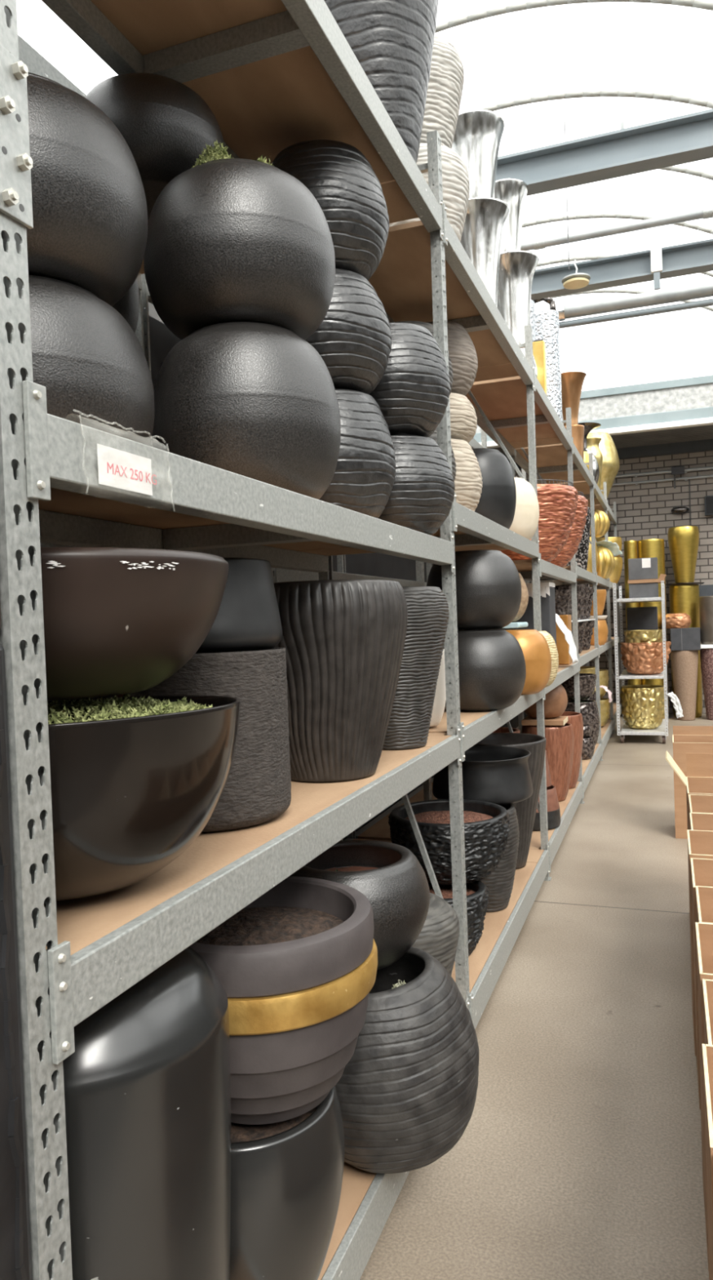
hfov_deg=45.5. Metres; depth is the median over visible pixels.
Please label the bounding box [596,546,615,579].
pot
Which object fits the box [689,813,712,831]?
carton
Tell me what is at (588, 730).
jar
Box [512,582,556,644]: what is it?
planter
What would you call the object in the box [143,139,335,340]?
planter
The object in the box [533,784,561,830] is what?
pot
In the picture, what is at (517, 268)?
vase
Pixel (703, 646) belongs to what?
block
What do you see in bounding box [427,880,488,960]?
pot
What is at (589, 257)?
trim
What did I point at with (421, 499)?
pot
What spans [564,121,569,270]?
hanging wire
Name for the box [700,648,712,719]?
vase
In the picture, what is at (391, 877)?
planter
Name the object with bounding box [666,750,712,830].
carton
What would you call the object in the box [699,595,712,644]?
metal cylinder
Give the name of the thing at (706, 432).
beam
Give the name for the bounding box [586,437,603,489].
vase
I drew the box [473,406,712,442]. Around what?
trim
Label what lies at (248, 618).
planter
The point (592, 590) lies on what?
vase
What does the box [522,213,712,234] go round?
trim
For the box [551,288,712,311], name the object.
trim
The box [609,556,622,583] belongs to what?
planter
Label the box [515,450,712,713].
wall
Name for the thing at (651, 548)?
cylinder
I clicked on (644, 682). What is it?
cylinder
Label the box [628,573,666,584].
cardboard sheet
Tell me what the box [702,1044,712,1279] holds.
carton
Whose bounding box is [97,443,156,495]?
notice
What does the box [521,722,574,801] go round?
copper pot
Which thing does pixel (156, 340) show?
wall
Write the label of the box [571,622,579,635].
vase
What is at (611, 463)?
vase
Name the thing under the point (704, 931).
carton
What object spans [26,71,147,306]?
planter
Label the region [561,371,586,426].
vase
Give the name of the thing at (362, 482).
pot
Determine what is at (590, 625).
vase
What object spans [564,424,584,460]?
copper vase
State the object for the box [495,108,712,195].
ceiling beam
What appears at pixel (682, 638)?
box
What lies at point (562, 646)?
planter
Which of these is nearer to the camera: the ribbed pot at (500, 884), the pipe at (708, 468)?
the ribbed pot at (500, 884)
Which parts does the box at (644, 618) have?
lid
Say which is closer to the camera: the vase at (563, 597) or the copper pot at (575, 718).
the copper pot at (575, 718)
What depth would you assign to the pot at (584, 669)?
9.18 m
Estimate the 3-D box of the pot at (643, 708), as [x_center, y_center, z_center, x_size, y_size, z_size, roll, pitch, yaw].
[3.462,0.811,10.253,0.517,0.504,0.529,-2,1,-13]
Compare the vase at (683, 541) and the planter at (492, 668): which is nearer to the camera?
the planter at (492, 668)
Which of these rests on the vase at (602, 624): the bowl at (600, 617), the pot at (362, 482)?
the bowl at (600, 617)
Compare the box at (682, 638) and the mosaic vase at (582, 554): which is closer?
the mosaic vase at (582, 554)
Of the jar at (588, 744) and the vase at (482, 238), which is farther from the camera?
the jar at (588, 744)
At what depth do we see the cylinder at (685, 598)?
12.18 m
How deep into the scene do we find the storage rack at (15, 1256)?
0.94 m
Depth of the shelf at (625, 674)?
10.00 m
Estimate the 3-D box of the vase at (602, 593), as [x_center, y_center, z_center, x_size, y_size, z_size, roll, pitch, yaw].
[2.709,-0.425,9.702,0.293,0.291,0.293,-2,1,20]
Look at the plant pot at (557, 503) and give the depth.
5.31 m
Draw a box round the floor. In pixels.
[360,713,712,1279]
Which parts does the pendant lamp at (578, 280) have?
lamp glass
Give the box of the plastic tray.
[502,622,528,628]
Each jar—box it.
[582,736,595,759]
[583,724,592,737]
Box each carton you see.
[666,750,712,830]
[672,725,712,839]
[687,829,712,1056]
[688,794,712,830]
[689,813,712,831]
[691,857,712,1109]
[696,885,712,923]
[696,922,712,1271]
[702,978,712,1044]
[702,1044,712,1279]
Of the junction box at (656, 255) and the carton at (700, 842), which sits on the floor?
the carton at (700, 842)
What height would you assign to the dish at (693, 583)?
0.021 m
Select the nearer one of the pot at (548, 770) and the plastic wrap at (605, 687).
the pot at (548, 770)
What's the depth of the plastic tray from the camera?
4.62 m
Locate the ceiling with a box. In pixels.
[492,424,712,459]
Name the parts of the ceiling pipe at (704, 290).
rail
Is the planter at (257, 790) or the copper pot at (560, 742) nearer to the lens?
the planter at (257, 790)
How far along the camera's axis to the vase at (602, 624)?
9.59 m
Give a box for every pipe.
[520,206,712,250]
[533,281,712,328]
[612,475,712,486]
[615,466,712,478]
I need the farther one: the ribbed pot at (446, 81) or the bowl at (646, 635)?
the bowl at (646, 635)
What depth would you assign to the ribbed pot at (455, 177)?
3.39 m
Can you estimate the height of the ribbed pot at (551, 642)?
0.310 m
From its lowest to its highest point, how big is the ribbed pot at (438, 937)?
0.425 m
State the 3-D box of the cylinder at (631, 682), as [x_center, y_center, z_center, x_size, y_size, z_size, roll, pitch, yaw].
[4.054,0.494,12.384,0.190,1.298,0.190,-2,1,20]
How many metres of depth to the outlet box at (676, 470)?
12.55 m
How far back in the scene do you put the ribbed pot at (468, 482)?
3.59 m
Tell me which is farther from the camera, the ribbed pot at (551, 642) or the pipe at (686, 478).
the pipe at (686, 478)
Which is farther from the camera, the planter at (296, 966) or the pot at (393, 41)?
the pot at (393, 41)
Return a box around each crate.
[0,604,1,629]
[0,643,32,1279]
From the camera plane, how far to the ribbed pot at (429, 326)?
3.26 m
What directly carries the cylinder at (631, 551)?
on the cylinder at (631, 682)
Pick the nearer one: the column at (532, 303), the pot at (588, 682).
the column at (532, 303)
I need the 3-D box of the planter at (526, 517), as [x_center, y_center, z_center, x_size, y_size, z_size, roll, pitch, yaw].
[0.841,-0.722,4.783,0.384,0.353,0.384,-2,1,20]
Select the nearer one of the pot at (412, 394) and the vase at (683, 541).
the pot at (412, 394)
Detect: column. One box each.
[530,299,536,342]
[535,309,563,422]
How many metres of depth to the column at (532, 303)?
6.12 m
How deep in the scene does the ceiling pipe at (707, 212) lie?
7.05 m
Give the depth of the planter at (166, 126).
1.91 m
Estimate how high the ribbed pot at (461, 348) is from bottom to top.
0.315 m
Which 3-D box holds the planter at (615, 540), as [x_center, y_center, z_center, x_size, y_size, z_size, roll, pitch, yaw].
[3.562,-1.306,12.056,0.400,0.276,0.400,-1,2,40]
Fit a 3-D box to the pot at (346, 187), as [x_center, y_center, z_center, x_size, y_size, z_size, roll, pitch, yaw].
[-0.097,-1.187,2.431,0.381,0.342,0.380,-2,1,-8]
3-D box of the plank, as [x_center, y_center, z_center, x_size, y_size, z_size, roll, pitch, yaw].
[1.965,-0.178,7.922,0.380,0.010,1.730,-2,1,20]
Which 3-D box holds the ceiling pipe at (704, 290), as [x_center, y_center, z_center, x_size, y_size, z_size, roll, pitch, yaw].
[4.834,-3.268,7.153,8.100,0.318,0.184,-2,1,20]
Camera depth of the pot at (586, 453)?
9.00 m
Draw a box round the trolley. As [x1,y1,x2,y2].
[613,580,669,743]
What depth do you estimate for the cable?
12.59 m
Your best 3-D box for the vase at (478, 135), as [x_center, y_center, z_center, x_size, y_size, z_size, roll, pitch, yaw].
[0.618,-2.458,4.443,0.330,0.433,0.330,-1,2,40]
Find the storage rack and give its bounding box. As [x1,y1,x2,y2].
[0,0,622,1279]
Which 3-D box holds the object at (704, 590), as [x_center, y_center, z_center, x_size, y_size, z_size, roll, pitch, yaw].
[7.809,-0.801,11.536,5.880,0.170,0.120,-2,1,20]
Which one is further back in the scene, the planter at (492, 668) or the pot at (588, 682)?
the pot at (588, 682)
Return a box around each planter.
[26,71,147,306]
[28,275,155,445]
[84,72,225,221]
[111,279,139,333]
[126,647,291,832]
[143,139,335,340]
[151,321,341,499]
[189,875,377,1124]
[195,557,282,653]
[229,1085,344,1279]
[290,840,430,969]
[426,550,521,630]
[432,746,533,804]
[445,629,526,711]
[472,448,516,528]
[506,629,551,694]
[509,477,539,539]
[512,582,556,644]
[524,684,568,718]
[555,614,573,664]
[586,537,598,573]
[595,537,622,556]
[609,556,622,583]
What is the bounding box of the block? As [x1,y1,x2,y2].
[701,644,712,648]
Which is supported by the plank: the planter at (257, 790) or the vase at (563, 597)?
the vase at (563, 597)
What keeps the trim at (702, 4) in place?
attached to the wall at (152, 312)
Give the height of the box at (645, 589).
0.171 m
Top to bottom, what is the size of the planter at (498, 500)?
0.448 m
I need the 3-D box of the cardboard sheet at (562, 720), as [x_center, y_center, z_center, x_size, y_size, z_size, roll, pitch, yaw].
[1.396,0.597,6.287,0.302,0.038,0.280,-2,1,20]
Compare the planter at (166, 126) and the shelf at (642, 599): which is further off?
the shelf at (642, 599)
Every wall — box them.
[17,35,531,843]
[144,302,163,323]
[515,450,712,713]
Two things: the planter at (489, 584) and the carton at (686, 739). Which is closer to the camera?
the planter at (489, 584)
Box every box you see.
[626,606,658,630]
[628,557,658,580]
[629,582,658,598]
[650,241,662,289]
[671,466,684,488]
[671,626,701,650]
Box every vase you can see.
[49,946,231,1279]
[274,579,408,782]
[382,586,449,749]
[451,109,505,198]
[460,197,510,307]
[473,733,546,869]
[494,178,528,252]
[497,250,539,377]
[554,584,585,620]
[555,589,572,615]
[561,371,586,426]
[561,583,590,619]
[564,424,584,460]
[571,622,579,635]
[576,506,591,569]
[577,621,587,653]
[582,620,595,649]
[584,448,599,484]
[585,587,595,619]
[586,431,620,497]
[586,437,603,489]
[590,589,607,615]
[591,619,608,644]
[668,525,699,582]
[671,649,698,720]
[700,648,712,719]
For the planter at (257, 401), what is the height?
0.393 m
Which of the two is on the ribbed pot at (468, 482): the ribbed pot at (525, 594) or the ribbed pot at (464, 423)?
the ribbed pot at (464, 423)
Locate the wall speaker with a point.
(708, 500)
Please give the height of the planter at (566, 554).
0.536 m
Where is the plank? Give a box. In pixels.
[571,618,595,622]
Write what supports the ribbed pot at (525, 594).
on the plastic tray
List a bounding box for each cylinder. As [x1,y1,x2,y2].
[624,540,639,628]
[626,629,641,684]
[637,538,666,627]
[641,628,669,719]
[669,584,702,717]
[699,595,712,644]
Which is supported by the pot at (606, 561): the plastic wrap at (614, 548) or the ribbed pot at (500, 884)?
the plastic wrap at (614, 548)
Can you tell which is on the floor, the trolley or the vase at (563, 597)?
the trolley
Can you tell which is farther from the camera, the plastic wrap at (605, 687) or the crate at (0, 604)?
the plastic wrap at (605, 687)
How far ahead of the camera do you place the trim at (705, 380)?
11.63 m
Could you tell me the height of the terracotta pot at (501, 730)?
0.166 m
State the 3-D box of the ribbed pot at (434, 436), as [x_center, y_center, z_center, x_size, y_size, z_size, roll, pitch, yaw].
[0.211,-0.671,3.374,0.368,0.355,0.368,-2,1,3]
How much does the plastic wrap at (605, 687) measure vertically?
0.200 m
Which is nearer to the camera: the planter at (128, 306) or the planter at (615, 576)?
the planter at (128, 306)
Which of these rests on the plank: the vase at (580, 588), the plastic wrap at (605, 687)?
the vase at (580, 588)
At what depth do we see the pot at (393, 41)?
2.66 m
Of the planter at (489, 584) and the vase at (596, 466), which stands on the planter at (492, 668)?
the planter at (489, 584)
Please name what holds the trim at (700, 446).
attached to the wall at (643, 510)
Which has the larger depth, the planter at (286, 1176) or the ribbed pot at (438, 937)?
the ribbed pot at (438, 937)
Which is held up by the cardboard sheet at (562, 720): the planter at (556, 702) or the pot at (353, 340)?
the planter at (556, 702)
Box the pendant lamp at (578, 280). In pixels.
[562,259,591,289]
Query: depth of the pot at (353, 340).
2.30 m
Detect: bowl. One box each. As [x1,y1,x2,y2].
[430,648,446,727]
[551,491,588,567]
[589,615,608,620]
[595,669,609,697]
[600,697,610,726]
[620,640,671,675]
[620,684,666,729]
[624,629,662,643]
[663,613,692,628]
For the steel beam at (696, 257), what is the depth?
7.25 m
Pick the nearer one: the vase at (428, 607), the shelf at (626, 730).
the vase at (428, 607)
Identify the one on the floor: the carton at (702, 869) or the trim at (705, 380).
the carton at (702, 869)
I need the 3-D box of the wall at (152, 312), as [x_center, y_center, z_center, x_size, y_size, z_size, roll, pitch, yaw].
[-1.960,-0.802,5.809,0.250,4.600,17.600,-2,1,20]
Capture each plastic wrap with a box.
[555,613,579,664]
[595,684,613,702]
[596,540,622,555]
[666,692,684,718]
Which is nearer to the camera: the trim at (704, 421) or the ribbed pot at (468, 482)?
the ribbed pot at (468, 482)
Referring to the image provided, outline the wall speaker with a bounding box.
[705,495,712,515]
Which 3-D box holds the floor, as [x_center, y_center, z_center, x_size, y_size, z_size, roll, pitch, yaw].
[2.950,1.418,4.135,10.600,0.120,18.100,-2,1,20]
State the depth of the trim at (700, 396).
11.67 m
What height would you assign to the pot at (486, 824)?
0.278 m
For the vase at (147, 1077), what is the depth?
1.20 m
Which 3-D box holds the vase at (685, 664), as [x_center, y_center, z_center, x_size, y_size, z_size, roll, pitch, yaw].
[4.653,0.635,12.009,0.384,0.991,0.384,-2,1,20]
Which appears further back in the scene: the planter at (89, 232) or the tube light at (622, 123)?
the tube light at (622, 123)
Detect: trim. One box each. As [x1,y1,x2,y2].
[435,0,712,33]
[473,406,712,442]
[475,382,712,433]
[479,90,712,111]
[479,417,712,448]
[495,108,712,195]
[508,439,712,469]
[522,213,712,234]
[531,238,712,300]
[537,255,712,277]
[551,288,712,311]
[580,374,712,399]
[660,165,712,180]
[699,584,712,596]
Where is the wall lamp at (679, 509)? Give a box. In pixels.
[671,506,689,514]
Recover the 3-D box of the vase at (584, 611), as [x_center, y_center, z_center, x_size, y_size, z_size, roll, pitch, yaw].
[2.092,-0.362,8.152,0.299,0.338,0.299,-2,1,-9]
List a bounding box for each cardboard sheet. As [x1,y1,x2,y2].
[521,715,568,725]
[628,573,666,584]
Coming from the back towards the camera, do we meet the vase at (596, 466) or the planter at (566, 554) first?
the vase at (596, 466)
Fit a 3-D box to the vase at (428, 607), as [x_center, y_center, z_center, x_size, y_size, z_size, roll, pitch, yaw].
[0.124,0.087,2.745,0.362,0.505,0.362,-1,1,32]
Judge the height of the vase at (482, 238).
0.703 m
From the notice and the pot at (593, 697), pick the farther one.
the pot at (593, 697)
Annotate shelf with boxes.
[617,596,662,603]
[619,669,664,679]
[621,719,666,735]
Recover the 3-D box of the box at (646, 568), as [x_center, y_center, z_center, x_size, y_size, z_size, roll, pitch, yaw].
[3.436,-0.843,10.166,0.325,0.251,0.402,-2,1,20]
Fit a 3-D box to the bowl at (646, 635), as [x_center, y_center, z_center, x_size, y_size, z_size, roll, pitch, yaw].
[3.475,0.068,10.255,0.452,0.373,0.449,-2,1,20]
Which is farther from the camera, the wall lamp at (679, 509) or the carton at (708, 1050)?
the wall lamp at (679, 509)
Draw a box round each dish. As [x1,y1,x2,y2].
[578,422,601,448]
[666,582,705,585]
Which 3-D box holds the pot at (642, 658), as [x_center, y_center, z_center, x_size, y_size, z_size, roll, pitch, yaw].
[3.497,0.217,10.252,0.581,0.388,0.580,-2,1,25]
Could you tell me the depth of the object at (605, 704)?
10.07 m
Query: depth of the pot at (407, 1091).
2.01 m
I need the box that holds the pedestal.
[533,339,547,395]
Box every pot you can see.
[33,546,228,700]
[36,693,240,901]
[271,139,389,280]
[306,268,391,394]
[320,388,395,518]
[324,0,439,164]
[335,946,479,1173]
[369,322,450,437]
[378,435,455,535]
[388,799,511,884]
[389,142,470,240]
[395,320,453,395]
[411,893,459,975]
[420,35,464,148]
[426,320,478,395]
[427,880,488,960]
[428,428,456,481]
[449,392,477,443]
[451,438,483,511]
[480,804,519,911]
[492,727,519,733]
[498,479,578,562]
[511,572,528,622]
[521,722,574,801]
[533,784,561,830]
[538,631,559,687]
[546,750,551,786]
[560,711,583,788]
[561,673,596,699]
[565,699,600,746]
[579,666,595,674]
[584,451,589,469]
[586,690,596,701]
[590,509,610,537]
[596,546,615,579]
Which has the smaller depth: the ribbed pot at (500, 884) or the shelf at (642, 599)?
the ribbed pot at (500, 884)
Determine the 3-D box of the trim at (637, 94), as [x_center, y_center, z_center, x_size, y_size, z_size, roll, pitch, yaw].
[1.171,-3.878,6.951,4.986,1.001,0.044,-2,1,20]
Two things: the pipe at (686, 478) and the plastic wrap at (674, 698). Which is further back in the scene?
the pipe at (686, 478)
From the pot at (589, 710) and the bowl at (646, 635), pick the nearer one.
the pot at (589, 710)
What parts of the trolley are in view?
post, post, post, post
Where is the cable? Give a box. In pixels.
[688,480,691,525]
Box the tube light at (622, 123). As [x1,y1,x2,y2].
[620,121,625,128]
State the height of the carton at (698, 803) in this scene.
0.697 m
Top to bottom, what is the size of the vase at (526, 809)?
0.696 m
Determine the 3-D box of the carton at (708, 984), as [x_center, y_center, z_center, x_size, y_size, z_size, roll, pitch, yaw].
[0.974,1.132,1.740,0.461,0.694,0.335,-2,1,20]
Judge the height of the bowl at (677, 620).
0.206 m
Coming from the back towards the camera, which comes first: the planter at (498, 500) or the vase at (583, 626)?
the vase at (583, 626)
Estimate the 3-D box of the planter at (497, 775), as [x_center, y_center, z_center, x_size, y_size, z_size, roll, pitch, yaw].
[0.618,0.666,4.187,0.490,0.218,0.490,-1,2,41]
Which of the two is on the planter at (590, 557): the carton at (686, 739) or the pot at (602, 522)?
the pot at (602, 522)

